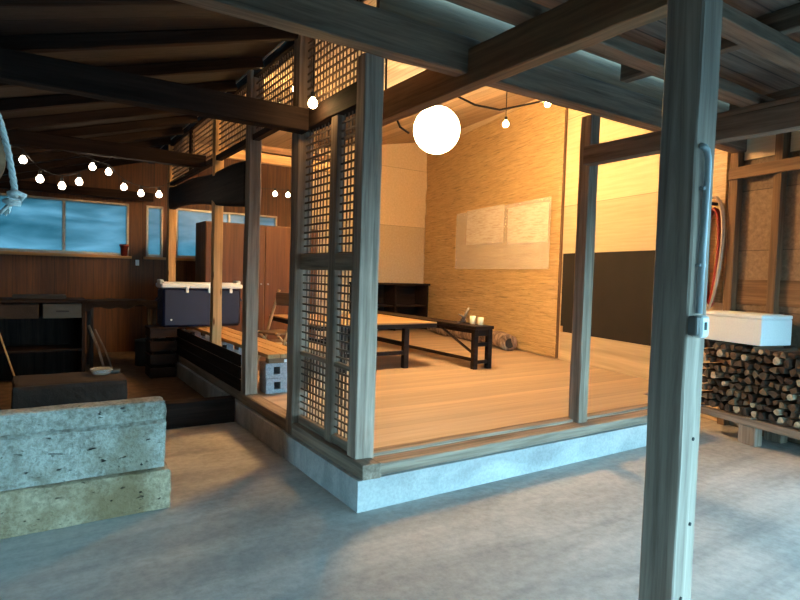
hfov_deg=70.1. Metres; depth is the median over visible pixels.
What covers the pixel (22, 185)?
tie beam
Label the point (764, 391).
log
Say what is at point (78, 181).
bulb
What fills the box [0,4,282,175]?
ceiling
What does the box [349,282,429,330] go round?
base cabinet
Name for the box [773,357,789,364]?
log
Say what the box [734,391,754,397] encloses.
log
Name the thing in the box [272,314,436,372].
table
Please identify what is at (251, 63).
rafter
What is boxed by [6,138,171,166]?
rafter
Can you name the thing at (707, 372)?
log
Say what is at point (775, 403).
log
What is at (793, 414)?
log
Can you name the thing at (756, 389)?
log
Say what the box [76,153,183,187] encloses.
cable
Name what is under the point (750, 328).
foam box
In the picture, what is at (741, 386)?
log
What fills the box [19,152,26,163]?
bulb
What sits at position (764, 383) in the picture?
log
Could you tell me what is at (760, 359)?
log
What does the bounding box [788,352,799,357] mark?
log
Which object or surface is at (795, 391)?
log
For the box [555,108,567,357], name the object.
batten
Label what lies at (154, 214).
window
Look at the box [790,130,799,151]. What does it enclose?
board
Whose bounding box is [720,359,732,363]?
log
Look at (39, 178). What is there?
bulb
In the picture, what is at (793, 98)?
wooden beam
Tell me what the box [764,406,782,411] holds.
log
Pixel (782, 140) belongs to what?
stud
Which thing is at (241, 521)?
floor
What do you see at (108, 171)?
bulb
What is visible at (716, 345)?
log
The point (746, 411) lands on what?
log
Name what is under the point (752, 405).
log
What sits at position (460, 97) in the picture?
cable
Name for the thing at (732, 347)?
log
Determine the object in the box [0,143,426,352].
wall
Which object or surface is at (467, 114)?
ceiling
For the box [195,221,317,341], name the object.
wardrobe
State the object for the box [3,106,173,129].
rafter
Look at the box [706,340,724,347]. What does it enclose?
log
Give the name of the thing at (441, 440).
board
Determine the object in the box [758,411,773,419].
log
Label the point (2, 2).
rafter
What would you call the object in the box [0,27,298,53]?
ceiling beam
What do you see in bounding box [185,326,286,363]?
bench
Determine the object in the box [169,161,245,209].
log beam
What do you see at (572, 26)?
wooden beam
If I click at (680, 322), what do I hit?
wooden post
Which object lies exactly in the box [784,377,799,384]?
log
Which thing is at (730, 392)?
log
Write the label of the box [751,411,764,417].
log
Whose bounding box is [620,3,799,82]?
rafter
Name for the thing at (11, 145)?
cable
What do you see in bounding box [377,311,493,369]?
table
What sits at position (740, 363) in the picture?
log
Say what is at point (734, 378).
log
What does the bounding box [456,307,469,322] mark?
branch
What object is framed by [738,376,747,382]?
log
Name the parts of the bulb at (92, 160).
glass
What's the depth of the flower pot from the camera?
9.85 m
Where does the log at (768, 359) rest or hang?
on the log at (765, 368)
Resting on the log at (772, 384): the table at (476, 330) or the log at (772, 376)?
the log at (772, 376)
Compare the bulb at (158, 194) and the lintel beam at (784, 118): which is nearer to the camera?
the lintel beam at (784, 118)
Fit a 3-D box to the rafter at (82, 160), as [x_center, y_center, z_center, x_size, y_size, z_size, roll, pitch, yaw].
[-5.362,-1.839,8.031,3.726,1.163,0.076,0,3,-33]
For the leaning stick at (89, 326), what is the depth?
8.09 m
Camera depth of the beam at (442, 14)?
3.94 m
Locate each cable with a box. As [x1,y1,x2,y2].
[11,145,115,175]
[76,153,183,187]
[385,59,409,133]
[458,96,543,110]
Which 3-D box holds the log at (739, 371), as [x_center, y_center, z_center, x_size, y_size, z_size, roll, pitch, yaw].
[3.429,0.680,5.538,0.409,0.069,0.056,1,3,-23]
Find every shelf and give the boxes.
[0,344,80,353]
[377,304,425,306]
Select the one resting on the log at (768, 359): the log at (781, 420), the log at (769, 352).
the log at (769, 352)
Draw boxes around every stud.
[717,152,744,424]
[762,132,789,436]
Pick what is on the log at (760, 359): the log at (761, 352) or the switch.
the log at (761, 352)
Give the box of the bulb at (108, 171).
[105,164,111,174]
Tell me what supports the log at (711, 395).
on the log at (713, 403)
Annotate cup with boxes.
[470,316,475,323]
[478,317,483,324]
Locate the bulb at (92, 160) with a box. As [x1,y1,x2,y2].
[89,159,95,169]
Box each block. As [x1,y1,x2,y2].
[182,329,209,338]
[221,341,241,352]
[259,361,286,378]
[260,376,286,393]
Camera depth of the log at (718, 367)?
5.67 m
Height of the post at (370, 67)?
2.690 m
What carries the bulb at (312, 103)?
hanging from the ceiling at (14, 20)
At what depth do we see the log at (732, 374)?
5.58 m
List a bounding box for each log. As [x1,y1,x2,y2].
[428,328,516,350]
[702,368,716,377]
[702,376,712,381]
[702,383,717,389]
[702,392,714,398]
[703,355,716,360]
[704,348,716,354]
[704,398,716,403]
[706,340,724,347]
[707,385,717,389]
[708,356,725,361]
[708,378,726,382]
[708,393,720,398]
[708,400,719,406]
[709,363,728,367]
[711,371,724,377]
[712,386,729,392]
[713,342,731,349]
[714,365,721,370]
[715,378,731,386]
[716,349,731,356]
[716,394,727,400]
[717,373,731,377]
[718,389,727,394]
[719,343,746,349]
[719,401,728,409]
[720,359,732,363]
[721,365,731,372]
[721,381,732,385]
[721,396,736,400]
[724,373,741,378]
[724,403,749,410]
[725,350,741,357]
[726,359,741,365]
[726,388,744,395]
[728,366,744,372]
[728,398,748,404]
[729,374,746,381]
[729,382,740,388]
[730,344,754,350]
[730,352,758,359]
[733,360,753,366]
[733,406,749,412]
[734,383,755,389]
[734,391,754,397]
[735,345,759,349]
[737,368,745,373]
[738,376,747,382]
[741,354,759,360]
[741,393,748,398]
[742,348,752,351]
[742,407,765,415]
[743,376,756,383]
[743,400,755,404]
[744,360,758,369]
[744,370,753,375]
[745,385,760,391]
[748,393,771,402]
[749,354,773,359]
[750,403,765,407]
[751,346,783,352]
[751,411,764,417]
[752,386,765,393]
[753,363,773,370]
[753,370,772,378]
[755,378,777,384]
[756,357,764,362]
[756,397,772,403]
[756,404,778,409]
[758,350,766,354]
[758,372,773,379]
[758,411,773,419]
[759,387,776,395]
[761,365,783,371]
[761,380,778,386]
[764,347,797,355]
[764,356,774,363]
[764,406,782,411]
[765,398,782,404]
[768,381,779,387]
[768,390,789,398]
[768,413,785,421]
[769,367,780,373]
[769,374,789,378]
[772,350,799,356]
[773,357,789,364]
[773,400,794,405]
[773,409,789,415]
[775,383,788,389]
[776,375,790,383]
[777,367,791,373]
[777,417,798,423]
[779,400,798,408]
[780,351,799,358]
[781,392,790,399]
[782,385,797,390]
[783,411,790,416]
[784,359,795,368]
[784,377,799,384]
[786,419,799,425]
[787,394,799,400]
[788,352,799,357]
[788,404,799,411]
[789,368,799,376]
[789,387,799,394]
[790,412,799,417]
[794,421,799,427]
[795,359,799,368]
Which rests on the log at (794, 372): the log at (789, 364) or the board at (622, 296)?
the log at (789, 364)
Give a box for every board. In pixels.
[373,403,647,455]
[559,332,711,390]
[560,250,654,345]
[708,148,729,302]
[737,279,799,307]
[744,135,775,160]
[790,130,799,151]
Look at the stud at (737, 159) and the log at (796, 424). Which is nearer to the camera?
the log at (796, 424)
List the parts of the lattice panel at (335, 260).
rail, rail, rail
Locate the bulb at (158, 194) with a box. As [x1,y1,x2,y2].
[156,188,161,197]
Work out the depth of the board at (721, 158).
6.23 m
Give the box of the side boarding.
[170,328,240,390]
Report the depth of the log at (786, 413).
5.06 m
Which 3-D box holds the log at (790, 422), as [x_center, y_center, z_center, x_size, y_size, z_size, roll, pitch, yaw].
[3.619,1.083,5.099,0.412,0.058,0.062,1,3,-21]
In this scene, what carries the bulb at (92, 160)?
hanging from the cable at (76, 153)
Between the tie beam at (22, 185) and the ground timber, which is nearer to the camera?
the ground timber
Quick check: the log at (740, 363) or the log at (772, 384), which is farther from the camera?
the log at (740, 363)
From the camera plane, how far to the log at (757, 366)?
5.32 m
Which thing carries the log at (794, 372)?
on the log at (790, 380)
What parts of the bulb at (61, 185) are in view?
glass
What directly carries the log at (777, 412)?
on the log at (781, 420)
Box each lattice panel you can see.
[170,118,212,185]
[216,87,246,160]
[253,49,293,140]
[298,111,355,450]
[307,0,365,104]
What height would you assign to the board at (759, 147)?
0.220 m
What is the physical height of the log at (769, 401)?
0.068 m
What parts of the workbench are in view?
leg, leg, leg, leg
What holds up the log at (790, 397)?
on the log at (792, 407)
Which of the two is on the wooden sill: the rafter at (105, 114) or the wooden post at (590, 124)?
the wooden post at (590, 124)
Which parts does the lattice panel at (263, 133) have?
rail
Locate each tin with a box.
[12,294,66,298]
[111,368,119,373]
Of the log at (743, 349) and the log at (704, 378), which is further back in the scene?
the log at (704, 378)
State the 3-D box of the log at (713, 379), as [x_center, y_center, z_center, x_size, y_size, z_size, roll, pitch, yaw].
[3.306,0.826,5.832,0.411,0.050,0.052,1,3,-24]
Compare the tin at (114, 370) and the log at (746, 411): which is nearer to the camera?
the tin at (114, 370)
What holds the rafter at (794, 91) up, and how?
attached to the ceiling at (743, 67)
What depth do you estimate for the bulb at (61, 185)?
5.11 m
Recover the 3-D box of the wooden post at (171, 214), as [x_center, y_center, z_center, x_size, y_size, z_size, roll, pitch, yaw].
[-3.492,-0.785,8.706,0.116,3.200,0.116,0,3,-33]
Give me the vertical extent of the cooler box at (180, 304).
0.645 m
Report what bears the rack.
on the floor at (241, 521)
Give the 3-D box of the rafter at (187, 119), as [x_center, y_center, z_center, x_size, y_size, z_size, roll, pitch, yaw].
[-4.082,-1.717,6.076,3.726,1.161,0.076,0,3,-33]
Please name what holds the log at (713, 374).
on the log at (718, 381)
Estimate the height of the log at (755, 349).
0.071 m
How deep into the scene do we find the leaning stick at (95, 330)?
8.15 m
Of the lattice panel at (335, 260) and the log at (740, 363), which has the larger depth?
the log at (740, 363)
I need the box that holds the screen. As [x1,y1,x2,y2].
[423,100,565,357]
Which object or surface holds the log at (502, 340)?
on the floor at (436, 396)
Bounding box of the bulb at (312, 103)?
[308,38,317,108]
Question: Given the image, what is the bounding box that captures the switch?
[687,315,708,337]
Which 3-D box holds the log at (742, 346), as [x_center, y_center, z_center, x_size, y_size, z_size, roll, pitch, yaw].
[3.438,0.464,5.544,0.411,0.061,0.077,1,3,-22]
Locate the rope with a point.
(15, 200)
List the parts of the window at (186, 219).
sill, pane, pane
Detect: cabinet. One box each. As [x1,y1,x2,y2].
[0,297,86,380]
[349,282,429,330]
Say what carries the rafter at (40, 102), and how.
attached to the ceiling at (14, 20)
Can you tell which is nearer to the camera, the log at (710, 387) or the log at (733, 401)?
the log at (733, 401)
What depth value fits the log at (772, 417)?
5.17 m
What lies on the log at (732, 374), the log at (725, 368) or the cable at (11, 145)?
the log at (725, 368)
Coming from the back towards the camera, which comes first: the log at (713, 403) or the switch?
the log at (713, 403)
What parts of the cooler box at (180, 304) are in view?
lid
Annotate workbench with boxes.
[85,298,157,367]
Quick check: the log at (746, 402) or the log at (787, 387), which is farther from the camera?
the log at (746, 402)
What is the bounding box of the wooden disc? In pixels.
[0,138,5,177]
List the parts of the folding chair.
seat, backrest, leg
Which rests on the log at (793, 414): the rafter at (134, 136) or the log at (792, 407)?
the log at (792, 407)
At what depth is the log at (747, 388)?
5.39 m
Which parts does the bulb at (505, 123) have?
glass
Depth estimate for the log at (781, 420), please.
5.10 m
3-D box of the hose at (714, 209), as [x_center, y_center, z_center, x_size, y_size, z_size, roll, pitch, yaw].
[3.424,-0.463,6.258,0.066,1.112,0.204,1,3,-22]
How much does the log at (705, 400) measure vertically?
0.061 m
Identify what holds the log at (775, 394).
on the log at (775, 403)
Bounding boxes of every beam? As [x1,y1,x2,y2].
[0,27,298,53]
[0,47,308,134]
[0,129,205,168]
[0,180,153,201]
[145,335,380,480]
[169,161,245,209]
[175,0,746,152]
[195,145,329,172]
[208,138,329,161]
[307,81,356,132]
[317,0,666,147]
[376,0,728,112]
[583,101,799,165]
[717,95,799,117]
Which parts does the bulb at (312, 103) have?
glass, cord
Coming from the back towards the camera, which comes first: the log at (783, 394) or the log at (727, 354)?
the log at (727, 354)
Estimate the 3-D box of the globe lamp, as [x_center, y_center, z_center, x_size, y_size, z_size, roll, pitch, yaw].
[0.477,-2.324,7.346,0.600,0.868,0.600,0,3,-33]
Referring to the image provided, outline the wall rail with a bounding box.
[728,156,799,179]
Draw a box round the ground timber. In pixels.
[165,395,234,428]
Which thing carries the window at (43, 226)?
in the wall at (118, 329)
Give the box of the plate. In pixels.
[149,0,361,163]
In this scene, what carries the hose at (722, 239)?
hanging from the hook
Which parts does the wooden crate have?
lid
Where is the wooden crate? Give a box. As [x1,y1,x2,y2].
[145,325,177,377]
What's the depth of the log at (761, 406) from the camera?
5.26 m
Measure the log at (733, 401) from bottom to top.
0.080 m
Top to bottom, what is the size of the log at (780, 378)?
0.081 m
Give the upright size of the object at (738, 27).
0.096 m
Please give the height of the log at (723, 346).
0.074 m
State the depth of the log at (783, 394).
5.07 m
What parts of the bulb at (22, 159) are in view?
glass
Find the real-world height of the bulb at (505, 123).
0.790 m
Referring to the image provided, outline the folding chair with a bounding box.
[258,289,288,360]
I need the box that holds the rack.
[700,403,799,446]
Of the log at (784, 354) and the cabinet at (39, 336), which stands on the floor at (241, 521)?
the cabinet at (39, 336)
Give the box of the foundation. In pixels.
[175,361,646,512]
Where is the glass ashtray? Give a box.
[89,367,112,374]
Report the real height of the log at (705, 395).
0.079 m
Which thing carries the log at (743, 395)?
on the log at (746, 402)
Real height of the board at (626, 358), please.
0.430 m
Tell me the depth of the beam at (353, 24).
3.66 m
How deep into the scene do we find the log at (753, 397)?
5.36 m
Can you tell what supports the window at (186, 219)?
in the wall at (118, 329)
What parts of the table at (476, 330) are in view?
leg, leg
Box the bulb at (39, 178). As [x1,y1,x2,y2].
[36,168,43,182]
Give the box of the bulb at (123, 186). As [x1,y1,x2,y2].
[121,180,126,189]
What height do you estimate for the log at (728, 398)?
0.053 m
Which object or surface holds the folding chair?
on the floor at (436, 396)
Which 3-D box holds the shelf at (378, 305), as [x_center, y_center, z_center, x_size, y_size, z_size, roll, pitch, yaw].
[-0.231,0.124,12.680,1.670,0.030,0.450,0,3,-33]
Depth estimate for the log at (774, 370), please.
5.15 m
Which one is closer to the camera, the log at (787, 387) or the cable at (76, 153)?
the log at (787, 387)
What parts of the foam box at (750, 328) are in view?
lid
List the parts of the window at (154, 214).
sill, frame, pane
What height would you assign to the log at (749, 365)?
0.082 m
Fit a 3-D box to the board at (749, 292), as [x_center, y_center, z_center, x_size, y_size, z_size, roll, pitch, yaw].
[3.968,-0.033,5.043,0.018,0.260,2.131,1,3,-22]
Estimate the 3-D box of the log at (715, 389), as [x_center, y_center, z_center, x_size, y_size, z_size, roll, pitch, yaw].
[3.332,0.894,5.775,0.401,0.076,0.081,1,3,-23]
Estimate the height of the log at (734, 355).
0.082 m
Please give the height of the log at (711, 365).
0.061 m
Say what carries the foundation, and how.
on the floor at (241, 521)
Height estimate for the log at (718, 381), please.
0.082 m
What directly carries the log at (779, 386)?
on the log at (775, 394)
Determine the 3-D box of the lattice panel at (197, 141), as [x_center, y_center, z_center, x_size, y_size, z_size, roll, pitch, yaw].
[-2.777,-1.960,7.597,0.070,0.595,2.400,0,3,-33]
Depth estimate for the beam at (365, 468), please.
4.41 m
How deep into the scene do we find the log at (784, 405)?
5.08 m
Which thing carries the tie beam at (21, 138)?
attached to the wall
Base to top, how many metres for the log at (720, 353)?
0.080 m
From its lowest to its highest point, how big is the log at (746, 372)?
0.076 m
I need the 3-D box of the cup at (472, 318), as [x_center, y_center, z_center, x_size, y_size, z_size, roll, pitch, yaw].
[1.000,0.275,7.840,0.086,0.115,0.086,0,3,-33]
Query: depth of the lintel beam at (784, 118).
3.77 m
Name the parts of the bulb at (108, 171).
glass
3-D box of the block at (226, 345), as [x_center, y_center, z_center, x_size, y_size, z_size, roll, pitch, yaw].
[-2.230,0.605,7.387,0.390,0.150,0.190,0,3,-33]
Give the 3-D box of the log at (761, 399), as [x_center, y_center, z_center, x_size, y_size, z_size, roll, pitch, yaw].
[3.504,0.936,5.341,0.411,0.068,0.066,1,3,-23]
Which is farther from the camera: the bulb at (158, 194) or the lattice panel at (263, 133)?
the bulb at (158, 194)
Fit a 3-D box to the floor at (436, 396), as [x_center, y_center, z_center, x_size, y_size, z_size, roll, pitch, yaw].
[0.155,0.986,8.691,5.980,0.280,7.750,0,3,-33]
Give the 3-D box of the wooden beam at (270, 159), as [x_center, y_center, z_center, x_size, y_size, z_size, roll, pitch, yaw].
[-2.003,-2.154,8.725,2.400,0.146,0.106,0,3,-33]
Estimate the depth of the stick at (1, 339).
6.72 m
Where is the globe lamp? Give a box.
[413,104,459,153]
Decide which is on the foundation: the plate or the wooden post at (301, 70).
the wooden post at (301, 70)
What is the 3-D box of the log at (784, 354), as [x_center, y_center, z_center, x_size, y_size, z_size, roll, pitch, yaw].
[3.590,0.494,5.137,0.409,0.073,0.062,1,3,-22]
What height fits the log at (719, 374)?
0.055 m
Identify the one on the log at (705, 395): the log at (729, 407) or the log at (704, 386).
the log at (704, 386)
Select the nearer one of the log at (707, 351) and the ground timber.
the ground timber
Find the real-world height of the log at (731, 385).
0.070 m
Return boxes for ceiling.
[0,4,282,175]
[160,0,534,151]
[445,0,799,103]
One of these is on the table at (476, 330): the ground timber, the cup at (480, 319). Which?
the cup at (480, 319)
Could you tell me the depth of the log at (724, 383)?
5.60 m
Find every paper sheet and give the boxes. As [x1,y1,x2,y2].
[466,204,503,244]
[507,201,548,243]
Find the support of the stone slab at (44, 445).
on the stone slab at (29, 510)
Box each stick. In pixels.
[0,334,14,375]
[88,325,104,366]
[94,329,111,366]
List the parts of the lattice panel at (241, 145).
rail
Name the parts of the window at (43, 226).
pane, sill, pane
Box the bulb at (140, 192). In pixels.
[138,186,143,195]
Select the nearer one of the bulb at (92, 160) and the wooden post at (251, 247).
the wooden post at (251, 247)
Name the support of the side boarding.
on the beam at (365, 468)
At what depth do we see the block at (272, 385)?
5.73 m
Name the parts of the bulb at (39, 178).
glass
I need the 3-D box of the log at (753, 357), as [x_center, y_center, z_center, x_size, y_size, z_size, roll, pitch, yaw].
[3.496,0.535,5.430,0.407,0.058,0.077,1,3,-20]
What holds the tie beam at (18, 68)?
attached to the wooden post at (301, 70)
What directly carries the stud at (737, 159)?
attached to the wall at (627, 190)
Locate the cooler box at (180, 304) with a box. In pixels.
[155,279,242,326]
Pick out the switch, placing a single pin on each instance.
(697, 325)
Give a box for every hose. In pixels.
[706,195,724,310]
[707,207,720,307]
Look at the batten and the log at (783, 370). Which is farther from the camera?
the batten
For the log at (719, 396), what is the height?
0.069 m
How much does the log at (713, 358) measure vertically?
0.062 m
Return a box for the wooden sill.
[373,409,646,474]
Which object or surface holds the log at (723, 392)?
on the log at (728, 398)
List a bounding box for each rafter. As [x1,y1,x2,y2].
[0,0,185,5]
[0,57,263,87]
[0,80,236,112]
[0,159,141,182]
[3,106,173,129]
[3,147,159,174]
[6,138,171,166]
[11,127,183,155]
[38,115,197,136]
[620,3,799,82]
[729,87,799,109]
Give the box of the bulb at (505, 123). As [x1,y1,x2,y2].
[503,94,508,126]
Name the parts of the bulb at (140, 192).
glass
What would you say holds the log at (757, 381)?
on the log at (756, 389)
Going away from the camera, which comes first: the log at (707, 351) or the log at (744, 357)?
the log at (744, 357)
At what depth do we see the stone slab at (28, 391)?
4.77 m
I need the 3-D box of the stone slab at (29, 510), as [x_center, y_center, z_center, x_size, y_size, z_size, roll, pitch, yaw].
[-2.350,1.167,3.089,2.068,0.261,0.258,0,3,-33]
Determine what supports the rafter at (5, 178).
attached to the ceiling at (14, 20)
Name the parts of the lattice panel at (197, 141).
rail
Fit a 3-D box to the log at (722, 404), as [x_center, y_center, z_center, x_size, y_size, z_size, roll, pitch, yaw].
[3.371,1.051,5.723,0.406,0.096,0.072,1,3,-23]
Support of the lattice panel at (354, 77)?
on the wooden beam at (342, 102)
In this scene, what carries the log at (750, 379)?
on the log at (747, 388)
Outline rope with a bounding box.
[0,113,26,215]
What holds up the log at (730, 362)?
on the log at (733, 369)
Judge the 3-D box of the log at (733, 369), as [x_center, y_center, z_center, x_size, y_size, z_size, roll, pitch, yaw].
[3.400,0.683,5.589,0.402,0.067,0.093,1,3,-20]
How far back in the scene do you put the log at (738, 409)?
5.49 m
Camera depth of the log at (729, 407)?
5.57 m
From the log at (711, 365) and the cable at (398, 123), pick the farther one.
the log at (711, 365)
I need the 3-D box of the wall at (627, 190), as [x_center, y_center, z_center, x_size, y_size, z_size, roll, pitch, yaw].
[2.507,-1.416,8.870,0.101,5.200,9.943,1,3,-22]
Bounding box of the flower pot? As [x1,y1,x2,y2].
[119,244,128,255]
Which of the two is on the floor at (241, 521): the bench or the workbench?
the workbench
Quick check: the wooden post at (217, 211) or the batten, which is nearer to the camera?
the wooden post at (217, 211)
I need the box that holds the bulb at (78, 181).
[75,174,82,184]
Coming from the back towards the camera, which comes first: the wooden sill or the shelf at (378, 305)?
the shelf at (378, 305)
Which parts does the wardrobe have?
door, door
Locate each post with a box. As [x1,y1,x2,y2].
[166,145,176,281]
[210,119,224,352]
[241,70,262,394]
[286,35,313,434]
[347,53,383,458]
[568,114,599,422]
[638,0,722,599]
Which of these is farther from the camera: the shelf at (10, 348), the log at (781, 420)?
the shelf at (10, 348)
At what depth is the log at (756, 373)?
5.33 m
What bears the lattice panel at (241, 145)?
attached to the plate
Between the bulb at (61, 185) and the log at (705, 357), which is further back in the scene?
the log at (705, 357)
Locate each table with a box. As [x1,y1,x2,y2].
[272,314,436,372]
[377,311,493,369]
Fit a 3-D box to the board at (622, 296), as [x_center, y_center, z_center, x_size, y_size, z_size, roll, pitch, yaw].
[2.944,-0.049,7.569,0.031,1.190,2.478,1,3,-22]
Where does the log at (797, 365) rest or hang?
on the log
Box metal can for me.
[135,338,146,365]
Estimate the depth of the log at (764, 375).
5.25 m
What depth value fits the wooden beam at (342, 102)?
3.98 m
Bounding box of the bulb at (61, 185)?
[58,176,65,188]
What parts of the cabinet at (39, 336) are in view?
panel, drawer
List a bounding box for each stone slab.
[0,396,166,491]
[0,461,170,538]
[11,371,127,408]
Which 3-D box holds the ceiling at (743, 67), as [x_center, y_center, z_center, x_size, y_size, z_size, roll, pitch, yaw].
[2.084,-1.842,2.205,10.100,0.050,4.440,0,3,-33]
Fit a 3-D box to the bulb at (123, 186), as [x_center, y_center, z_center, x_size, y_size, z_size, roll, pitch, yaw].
[-3.322,-1.386,6.857,0.072,0.133,0.070,0,3,-33]
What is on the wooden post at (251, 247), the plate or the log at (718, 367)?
the plate
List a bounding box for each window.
[0,193,131,258]
[143,205,165,259]
[176,208,276,260]
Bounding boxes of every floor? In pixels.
[0,351,799,599]
[181,328,648,456]
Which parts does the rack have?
rail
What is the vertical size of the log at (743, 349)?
0.047 m
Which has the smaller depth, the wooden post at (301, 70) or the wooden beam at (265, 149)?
the wooden post at (301, 70)
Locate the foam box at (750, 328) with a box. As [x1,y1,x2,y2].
[704,311,792,345]
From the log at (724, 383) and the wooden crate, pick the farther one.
the wooden crate
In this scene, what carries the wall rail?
attached to the stud
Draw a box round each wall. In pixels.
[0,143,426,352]
[459,99,799,444]
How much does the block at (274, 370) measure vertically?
0.150 m
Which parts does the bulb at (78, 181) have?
glass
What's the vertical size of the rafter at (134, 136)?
1.163 m
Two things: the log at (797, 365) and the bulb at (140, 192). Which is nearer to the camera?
the log at (797, 365)
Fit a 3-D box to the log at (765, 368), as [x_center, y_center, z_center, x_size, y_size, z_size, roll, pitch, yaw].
[3.519,0.637,5.319,0.409,0.068,0.059,1,3,-24]

